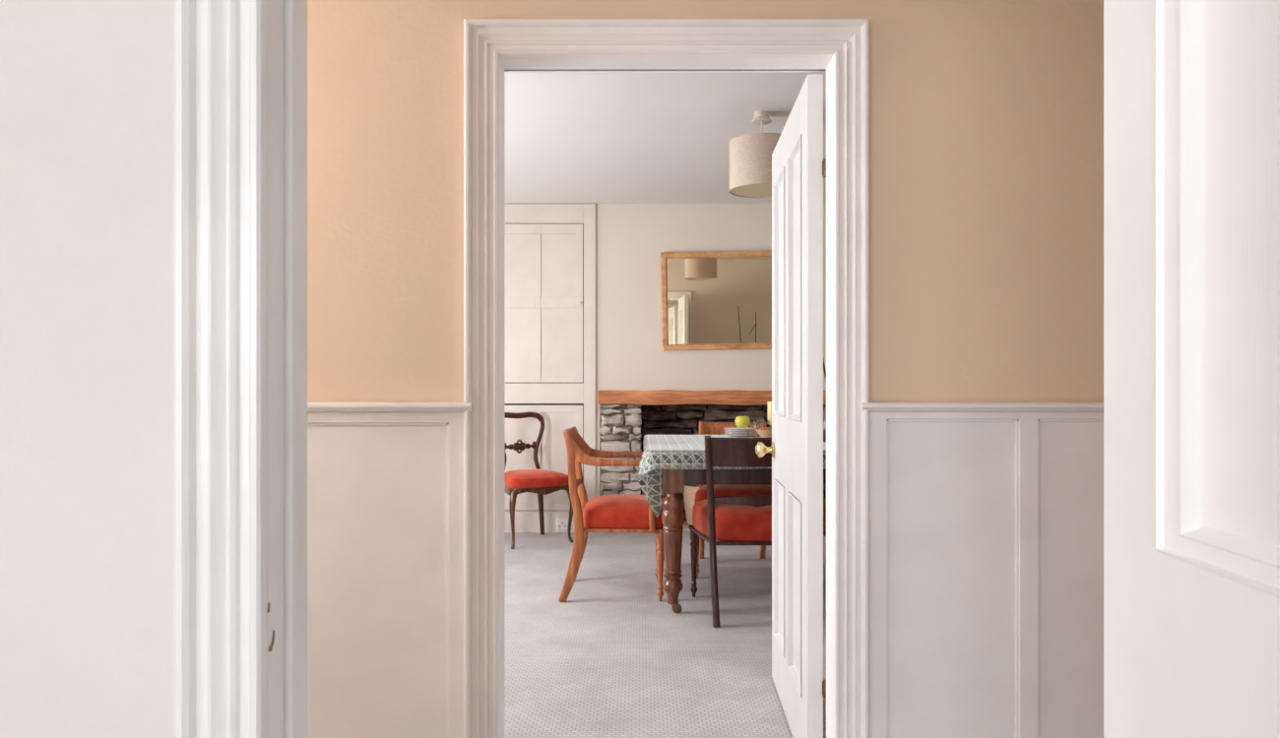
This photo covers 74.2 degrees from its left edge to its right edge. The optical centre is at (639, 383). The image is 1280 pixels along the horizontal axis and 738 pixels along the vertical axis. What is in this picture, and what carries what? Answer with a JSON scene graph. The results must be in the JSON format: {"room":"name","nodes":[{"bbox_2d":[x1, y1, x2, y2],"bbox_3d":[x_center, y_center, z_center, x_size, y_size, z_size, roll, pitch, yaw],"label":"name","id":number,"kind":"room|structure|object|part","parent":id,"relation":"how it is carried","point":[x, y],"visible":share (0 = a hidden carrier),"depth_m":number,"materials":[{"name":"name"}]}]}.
{"room":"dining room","nodes":[
{"label":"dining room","id":0,"kind":"room"},
{"bbox_2d":[0,0,173,737],"bbox_3d":[0.100,-0.118,0.936,4.800,2.477,0.090,0,0,0],"label":"wall","id":1,"kind":"structure","parent":0,"point":[87,86],"depth_m":0.89,"materials":[{"name":"paint"}]},
{"bbox_2d":[173,0,307,737],"bbox_3d":[0.093,0.079,0.918,1.137,2.083,0.124,0,0,0],"label":"door frame","id":2,"kind":"structure","parent":1,"relation":"attached to","point":[220,46],"depth_m":0.88,"materials":[{"name":"white wood"}]},
{"bbox_2d":[1103,0,1279,737],"bbox_3d":[0.477,0.123,0.489,0.054,1.977,0.800,0,0,5],"label":"door","id":3,"kind":"structure","parent":1,"relation":"in","point":[1191,88],"depth_m":0.73,"materials":[{"name":"white wood"}]},
{"bbox_3d":[0.471,-0.293,0.660,0.014,0.894,0.240,0,0,4],"label":"panel","id":4,"kind":"part","parent":3,"relation":"part of","materials":[{"name":"white wood"}]},
{"bbox_2d":[504,532,826,737],"bbox_3d":[0.100,1.170,2.090,5.200,0.100,10.580,0,0,0],"label":"floor","id":5,"kind":"structure","parent":0,"point":[612,660],"depth_m":3.60,"materials":[{"name":"carpet"}]},
{"bbox_2d":[504,411,573,549],"bbox_3d":[-0.779,0.664,6.028,0.496,0.914,0.483,0,0,-32],"label":"chair","id":6,"kind":"object","parent":5,"relation":"on","point":[542,482],"visible":0.84,"depth_m":5.90,"materials":[{"name":"brown wood"}]},
{"bbox_3d":[-0.857,0.925,5.751,0.048,0.393,0.071,0,0,16],"label":"leg","id":7,"kind":"part","parent":6,"relation":"part of","materials":[{"name":"brown wood"}]},
{"bbox_3d":[-0.885,0.450,6.198,0.421,0.485,0.082,0,0,-32],"label":"frame","id":8,"kind":"part","parent":6,"relation":"part of","materials":[{"name":"brown wood"}]},
{"bbox_3d":[-0.766,0.738,6.008,0.453,0.056,0.432,0,0,-32],"label":"seat rail","id":9,"kind":"part","parent":6,"relation":"part of","materials":[{"name":"brown wood"}]},
{"bbox_3d":[-0.765,0.662,6.006,0.455,0.105,0.430,0,0,-32],"label":"seat","id":10,"kind":"part","parent":6,"relation":"part of","materials":[{"name":"fabric"}]},
{"bbox_3d":[-0.732,0.900,6.269,0.063,0.441,0.054,0,0,-32],"label":"leg","id":11,"kind":"part","parent":6,"relation":"part of","materials":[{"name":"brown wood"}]},
{"bbox_3d":[-0.495,0.925,5.976,0.071,0.393,0.048,0,0,10],"label":"leg","id":12,"kind":"part","parent":6,"relation":"part of","materials":[{"name":"brown wood"}]},
{"bbox_2d":[558,426,663,602],"bbox_3d":[-0.142,0.684,4.577,0.555,0.886,0.525,0,0,0],"label":"armchair","id":13,"kind":"object","parent":5,"relation":"on","point":[625,513],"visible":0.77,"depth_m":4.35,"materials":[{"name":"brown wood"}]},
{"bbox_3d":[-0.381,0.317,4.577,0.063,0.137,0.421,0,0,0],"label":"rail","id":14,"kind":"part","parent":13,"relation":"part of","materials":[{"name":"brown wood"}]},
{"bbox_3d":[-0.354,0.684,4.351,0.130,0.886,0.036,0,0,0],"label":"leg","id":15,"kind":"part","parent":13,"relation":"part of","materials":[{"name":"brown wood"}]},
{"bbox_3d":[-0.342,0.545,4.577,0.032,0.060,0.421,0,0,0],"label":"cross rail","id":16,"kind":"part","parent":13,"relation":"part of","materials":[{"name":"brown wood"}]},
{"bbox_3d":[-0.354,0.684,4.804,0.130,0.886,0.036,0,0,0],"label":"leg","id":17,"kind":"part","parent":13,"relation":"part of","materials":[{"name":"brown wood"}]},
{"bbox_3d":[-0.148,0.352,4.336,0.457,0.154,0.046,0,0,3],"label":"arm","id":18,"kind":"part","parent":13,"relation":"part of","materials":[{"name":"brown wood"}]},
{"bbox_3d":[-0.148,0.352,4.819,0.457,0.154,0.046,0,0,-3],"label":"arm","id":19,"kind":"part","parent":13,"relation":"part of","materials":[{"name":"brown wood"}]},
{"bbox_3d":[-0.083,0.677,4.577,0.435,0.142,0.475,0,0,0],"label":"seat","id":20,"kind":"part","parent":13,"relation":"part of","materials":[{"name":"fabric"}]},
{"bbox_3d":[-0.085,0.756,4.577,0.441,0.018,0.489,0,0,0],"label":"seat rail","id":21,"kind":"part","parent":13,"relation":"part of","materials":[{"name":"brown wood"}]},
{"bbox_3d":[0.105,0.934,4.794,0.043,0.372,0.043,0,0,0],"label":"leg","id":22,"kind":"part","parent":13,"relation":"part of","materials":[{"name":"brown wood"}]},
{"bbox_3d":[0.105,0.934,4.361,0.043,0.372,0.043,0,0,0],"label":"leg","id":23,"kind":"part","parent":13,"relation":"part of","materials":[{"name":"brown wood"}]},
{"bbox_2d":[598,389,826,532],"bbox_3d":[0.745,0.584,6.617,2.111,1.075,0.646,0,0,0],"label":"stone fireplace","id":24,"kind":"object","parent":5,"relation":"on","point":[625,416],"visible":0.19,"depth_m":6.37,"materials":[{"name":"stone"}]},
{"bbox_2d":[683,484,771,524],"bbox_3d":[0.680,0.934,6.600,0.708,0.335,0.396,0,0,0],"label":"basket","id":25,"kind":"object","parent":24,"relation":"on","point":[690,490],"visible":0.12,"depth_m":6.52,"materials":[{"name":"wicker"}]},
{"bbox_2d":[688,436,771,628],"bbox_3d":[0.545,0.684,4.180,0.579,0.887,0.609,0,0,0],"label":"dining chair","id":26,"kind":"object","parent":5,"relation":"on","point":[745,520],"visible":0.52,"depth_m":3.97,"materials":[{"name":"brown wood"}]},
{"bbox_3d":[0.283,0.934,4.450,0.043,0.372,0.043,0,0,0],"label":"leg","id":27,"kind":"part","parent":26,"relation":"part of","materials":[{"name":"brown wood"}]},
{"bbox_3d":[0.333,0.684,3.945,0.069,0.887,0.139,0,0,0],"label":"leg","id":28,"kind":"part","parent":26,"relation":"part of","materials":[{"name":"brown wood"}]},
{"bbox_3d":[0.545,0.756,4.242,0.579,0.018,0.485,0,0,0],"label":"seat rail","id":29,"kind":"part","parent":26,"relation":"part of","materials":[{"name":"brown wood"}]},
{"bbox_3d":[0.545,0.667,4.244,0.545,0.161,0.478,0,0,0],"label":"seat","id":30,"kind":"part","parent":26,"relation":"part of","materials":[{"name":"fabric"}]},
{"bbox_3d":[0.545,0.317,3.917,0.431,0.137,0.067,0,0,0],"label":"rail","id":31,"kind":"part","parent":26,"relation":"part of","materials":[{"name":"brown wood"}]},
{"bbox_3d":[0.545,0.545,3.959,0.400,0.060,0.034,0,0,0],"label":"cross rail","id":32,"kind":"part","parent":26,"relation":"part of","materials":[{"name":"brown wood"}]},
{"bbox_2d":[694,421,771,578],"bbox_3d":[0.590,0.684,5.149,0.583,0.886,0.598,0,0,0],"label":"dining chair","id":33,"kind":"object","parent":5,"relation":"on","point":[705,428],"visible":0.26,"depth_m":4.94,"materials":[{"name":"brown wood"}]},
{"bbox_3d":[0.326,0.934,4.884,0.043,0.372,0.043,0,0,0],"label":"leg","id":34,"kind":"part","parent":33,"relation":"part of","materials":[{"name":"brown wood"}]},
{"bbox_3d":[0.393,0.684,5.380,0.036,0.886,0.137,0,0,0],"label":"leg","id":35,"kind":"part","parent":33,"relation":"part of","materials":[{"name":"brown wood"}]},
{"bbox_3d":[0.590,0.317,5.407,0.374,0.137,0.066,0,0,0],"label":"rail","id":36,"kind":"part","parent":33,"relation":"part of","materials":[{"name":"brown wood"}]},
{"bbox_3d":[0.590,0.669,5.086,0.547,0.158,0.470,0,0,0],"label":"seat","id":37,"kind":"part","parent":33,"relation":"part of","materials":[{"name":"fabric"}]},
{"bbox_3d":[0.787,0.684,5.380,0.036,0.886,0.137,0,0,0],"label":"leg","id":38,"kind":"part","parent":33,"relation":"part of","materials":[{"name":"brown wood"}]},
{"bbox_2d":[661,468,826,613],"bbox_3d":[0.905,0.722,4.652,1.750,0.797,1.235,0,0,0],"label":"dining table","id":39,"kind":"object","parent":5,"relation":"on","point":[673,480],"visible":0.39,"depth_m":4.09,"materials":[{"name":"brown wood"}]},
{"bbox_3d":[0.161,0.712,4.133,0.110,0.725,0.110,0,0,0],"label":"leg","id":40,"kind":"part","parent":39,"relation":"part of","materials":[{"name":"brown wood"}]},
{"bbox_2d":[639,435,826,517],"bbox_3d":[0.895,0.492,4.649,1.804,0.349,1.274,0,0,0],"label":"tablecloth","id":41,"kind":"object","parent":39,"relation":"on","point":[661,452],"visible":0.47,"depth_m":4.13,"materials":[{"name":"fabric"}]},
{"bbox_2d":[724,434,756,437],"bbox_3d":[0.601,0.311,5.079,0.193,0.012,0.193,0,0,0],"label":"plate","id":42,"kind":"object","parent":41,"relation":"on","point":[725,434],"visible":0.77,"depth_m":5.02,"materials":[{"name":"white ceramic"}]},
{"bbox_2d":[724,432,756,436],"bbox_3d":[0.603,0.301,5.078,0.193,0.012,0.193,0,0,0],"label":"plate","id":43,"kind":"object","parent":42,"relation":"on","point":[726,432],"visible":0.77,"depth_m":5.03,"materials":[{"name":"white ceramic"}]},
{"bbox_2d":[724,431,756,434],"bbox_3d":[0.602,0.291,5.080,0.193,0.012,0.193,0,0,0],"label":"plate","id":44,"kind":"object","parent":43,"relation":"on","point":[725,431],"visible":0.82,"depth_m":5.03,"materials":[{"name":"white ceramic"}]},
{"bbox_2d":[724,429,755,432],"bbox_3d":[0.600,0.281,5.080,0.193,0.012,0.193,0,0,0],"label":"plate","id":45,"kind":"object","parent":44,"relation":"on","point":[725,429],"visible":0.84,"depth_m":5.01,"materials":[{"name":"white ceramic"}]},
{"bbox_2d":[724,427,756,430],"bbox_3d":[0.600,0.272,5.080,0.193,0.012,0.193,0,0,0],"label":"plate","id":46,"kind":"object","parent":45,"relation":"on","point":[731,428],"visible":0.93,"depth_m":5.11,"materials":[{"name":"white ceramic"}]},
{"bbox_2d":[734,414,750,428],"bbox_3d":[0.614,0.222,5.075,0.090,0.083,0.090,0,0,0],"label":"apple","id":47,"kind":"object","parent":46,"relation":"on","point":[740,421],"visible":1,"depth_m":5.04,"materials":[{"name":"yellow plant"}]},
{"bbox_2d":[749,421,756,436],"bbox_3d":[0.696,0.274,5.180,0.054,0.086,0.054,0,0,0],"label":"drinking glass","id":48,"kind":"object","parent":41,"relation":"on","point":[752,424],"visible":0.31,"depth_m":5.16,"materials":[{"name":"white"}]},
{"bbox_2d":[755,419,765,436],"bbox_3d":[0.726,0.267,5.120,0.054,0.101,0.054,0,0,0],"label":"drinking glass","id":49,"kind":"object","parent":41,"relation":"on","point":[759,422],"visible":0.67,"depth_m":5.10,"materials":[{"name":"white"}]},
{"bbox_2d":[755,429,771,438],"bbox_3d":[0.747,0.293,4.980,0.136,0.047,0.136,0,0,0],"label":"serving bowl","id":50,"kind":"object","parent":41,"relation":"on","point":[763,433],"visible":0.7,"depth_m":4.93,"materials":[{"name":"brown ceramic"}]},
{"bbox_2d":[823,398,826,443],"bbox_3d":[1.035,0.200,4.600,0.124,0.235,0.124,0,0,0],"label":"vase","id":51,"kind":"object","parent":41,"relation":"on","point":[824,411],"visible":0.12,"depth_m":4.56,"materials":[{"name":"brown ceramic"}]},
{"bbox_2d":[823,360,826,383],"bbox_3d":[0.985,-0.197,4.599,0.094,0.968,0.029,0,0,0],"label":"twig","id":52,"kind":"object","parent":51,"relation":"in","point":[823,360],"visible":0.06,"depth_m":4.60,"materials":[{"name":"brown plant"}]},
{"bbox_3d":[0.807,0.282,5.140,0.082,0.070,0.082,0,0,0],"label":"candlestick","id":53,"kind":"object","parent":41,"relation":"on","visible":0},
{"bbox_2d":[767,401,771,425],"bbox_3d":[0.807,0.174,5.140,0.066,0.146,0.066,0,0,0],"label":"candle","id":54,"kind":"object","parent":53,"relation":"on","point":[769,404],"visible":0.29,"depth_m":5.12,"materials":[{"name":"yellow wax"}]},
{"bbox_2d":[823,499,826,536],"bbox_3d":[1.171,0.684,4.200,0.579,0.887,0.609,0,0,-2],"label":"dining chair","id":55,"kind":"object","parent":5,"relation":"on","point":[824,500],"visible":0.02,"depth_m":4.26,"materials":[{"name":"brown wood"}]},
{"bbox_2d":[504,72,826,203],"bbox_3d":[0.100,-1.407,2.090,5.200,0.100,10.580,0,0,0],"label":"ceiling","id":56,"kind":"structure","parent":0,"point":[570,138],"depth_m":4.57,"materials":[{"name":"paint"}]},
{"bbox_2d":[729,110,780,197],"bbox_3d":[0.609,-1.161,4.240,0.321,0.391,0.321,0,0,0],"label":"pendant lamp","id":57,"kind":"object","parent":56,"relation":"hanging from","point":[750,155],"visible":0.81,"depth_m":4.11,"materials":[{"name":"beige fabric"}]},
{"bbox_2d":[730,183,771,196],"bbox_3d":[0.609,-0.972,4.240,0.315,0.003,0.315,0,0,0],"label":"diffuser","id":58,"kind":"object","parent":57,"relation":"attached to","point":[736,189],"depth_m":4.22,"materials":[{"name":"beige fabric"}]},
{"bbox_2d":[504,203,826,511],"bbox_3d":[0.100,-0.118,6.430,4.800,2.477,0.100,0,0,0],"label":"wall","id":59,"kind":"structure","parent":0,"point":[631,239],"depth_m":6.38,"materials":[{"name":"beige paint"}]},
{"bbox_2d":[504,203,595,532],"bbox_3d":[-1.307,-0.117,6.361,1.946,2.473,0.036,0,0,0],"label":"cupboard","id":60,"kind":"object","parent":59,"relation":"attached to","point":[549,249],"visible":0.3,"depth_m":6.37,"materials":[{"name":"paint"}]},
{"bbox_3d":[-0.760,0.556,6.371,0.664,0.790,0.009,0,0,0],"label":"door","id":61,"kind":"part","parent":60,"relation":"part of","materials":[{"name":"paint"}]},
{"bbox_3d":[-0.760,-0.607,6.371,0.664,1.194,0.009,0,0,0],"label":"door","id":62,"kind":"part","parent":60,"relation":"part of","materials":[{"name":"paint"}]},
{"bbox_2d":[556,518,568,530],"bbox_3d":[-0.582,1.055,6.358,0.086,0.086,0.010,0,0,0],"label":"wall socket","id":63,"kind":"object","parent":60,"relation":"attached to","point":[561,524],"visible":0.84,"depth_m":6.35,"materials":[{"name":"white plastic"}]},
{"bbox_3d":[-0.356,-0.117,6.361,0.044,2.473,0.004,0,0,0],"label":"corner moulding","id":64,"kind":"part","parent":60,"relation":"part of","materials":[{"name":"paint"}]},
{"bbox_2d":[660,251,771,350],"bbox_3d":[0.722,-0.626,6.354,1.120,0.735,0.025,-1,1,0],"label":"wall mirror","id":65,"kind":"object","parent":59,"relation":"attached to","point":[711,300],"visible":0.63,"depth_m":6.36,"materials":[{"name":"brown wood"}]},
{"bbox_2d":[307,0,1103,402],"bbox_3d":[0.100,-0.118,2.302,4.800,2.477,0.136,0,0,0],"label":"wall","id":66,"kind":"structure","parent":0,"point":[987,116],"depth_m":2.23,"materials":[{"name":"beige paint"}]},
{"bbox_2d":[307,411,463,737],"bbox_3d":[-1.380,0.597,2.226,1.840,1.046,0.016,0,0,0],"label":"panelling","id":67,"kind":"object","parent":66,"relation":"attached to","point":[385,489],"visible":0.26,"depth_m":2.23,"materials":[{"name":"white wood"}]},
{"bbox_2d":[307,402,472,411],"bbox_3d":[-1.369,0.060,2.208,1.863,0.025,0.040,0,0,0],"label":"rail","id":68,"kind":"object","parent":66,"relation":"attached to","point":[311,407],"visible":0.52,"depth_m":2.19,"materials":[{"name":"white wood"}]},
{"bbox_2d":[504,69,826,72],"bbox_3d":[0.078,0.077,2.388,1.100,2.085,0.035,0,0,0],"label":"trim","id":69,"kind":"structure","parent":66,"relation":"attached to","point":[505,71],"depth_m":2.38,"materials":[{"name":"white wood"}]},
{"bbox_2d":[463,18,869,737],"bbox_3d":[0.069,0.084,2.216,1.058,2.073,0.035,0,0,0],"label":"door frame","id":70,"kind":"structure","parent":66,"relation":"attached to","point":[847,40],"depth_m":2.21,"materials":[{"name":"white wood"}]},
{"bbox_2d":[755,73,826,737],"bbox_3d":[0.505,0.121,2.789,0.180,1.982,0.848,0,0,2],"label":"door","id":71,"kind":"structure","parent":66,"relation":"in","point":[799,164],"depth_m":2.57,"materials":[{"name":"white wood"}]},
{"bbox_3d":[0.464,0.246,3.152,0.069,0.061,0.061,0,0,2],"label":"knob","id":72,"kind":"part","parent":71,"relation":"part of","materials":[{"name":"gold metal"}]},
{"bbox_3d":[0.496,0.636,2.978,0.018,0.573,0.265,0,0,2],"label":"panel","id":73,"kind":"part","parent":71,"relation":"part of","materials":[{"name":"white wood"}]},
{"bbox_3d":[0.496,-0.310,2.978,0.018,0.847,0.265,0,0,2],"label":"panel","id":74,"kind":"part","parent":71,"relation":"part of","materials":[{"name":"white wood"}]},
{"bbox_3d":[0.483,0.636,2.615,0.018,0.573,0.267,0,0,2],"label":"panel","id":75,"kind":"part","parent":71,"relation":"part of","materials":[{"name":"white wood"}]},
{"bbox_3d":[0.483,-0.310,2.615,0.018,0.847,0.267,0,0,2],"label":"panel","id":76,"kind":"part","parent":71,"relation":"part of","materials":[{"name":"white wood"}]},
{"bbox_2d":[860,402,1103,411],"bbox_3d":[1.538,0.060,2.208,1.923,0.025,0.040,0,0,0],"label":"rail","id":77,"kind":"object","parent":66,"relation":"attached to","point":[871,407],"visible":0.52,"depth_m":2.19,"materials":[{"name":"white wood"}]},
{"bbox_2d":[869,411,1103,737],"bbox_3d":[1.549,0.597,2.226,1.902,1.046,0.016,0,0,0],"label":"panelling","id":78,"kind":"object","parent":66,"relation":"attached to","point":[987,528],"visible":0.55,"depth_m":2.23,"materials":[{"name":"white wood"}]}
]}

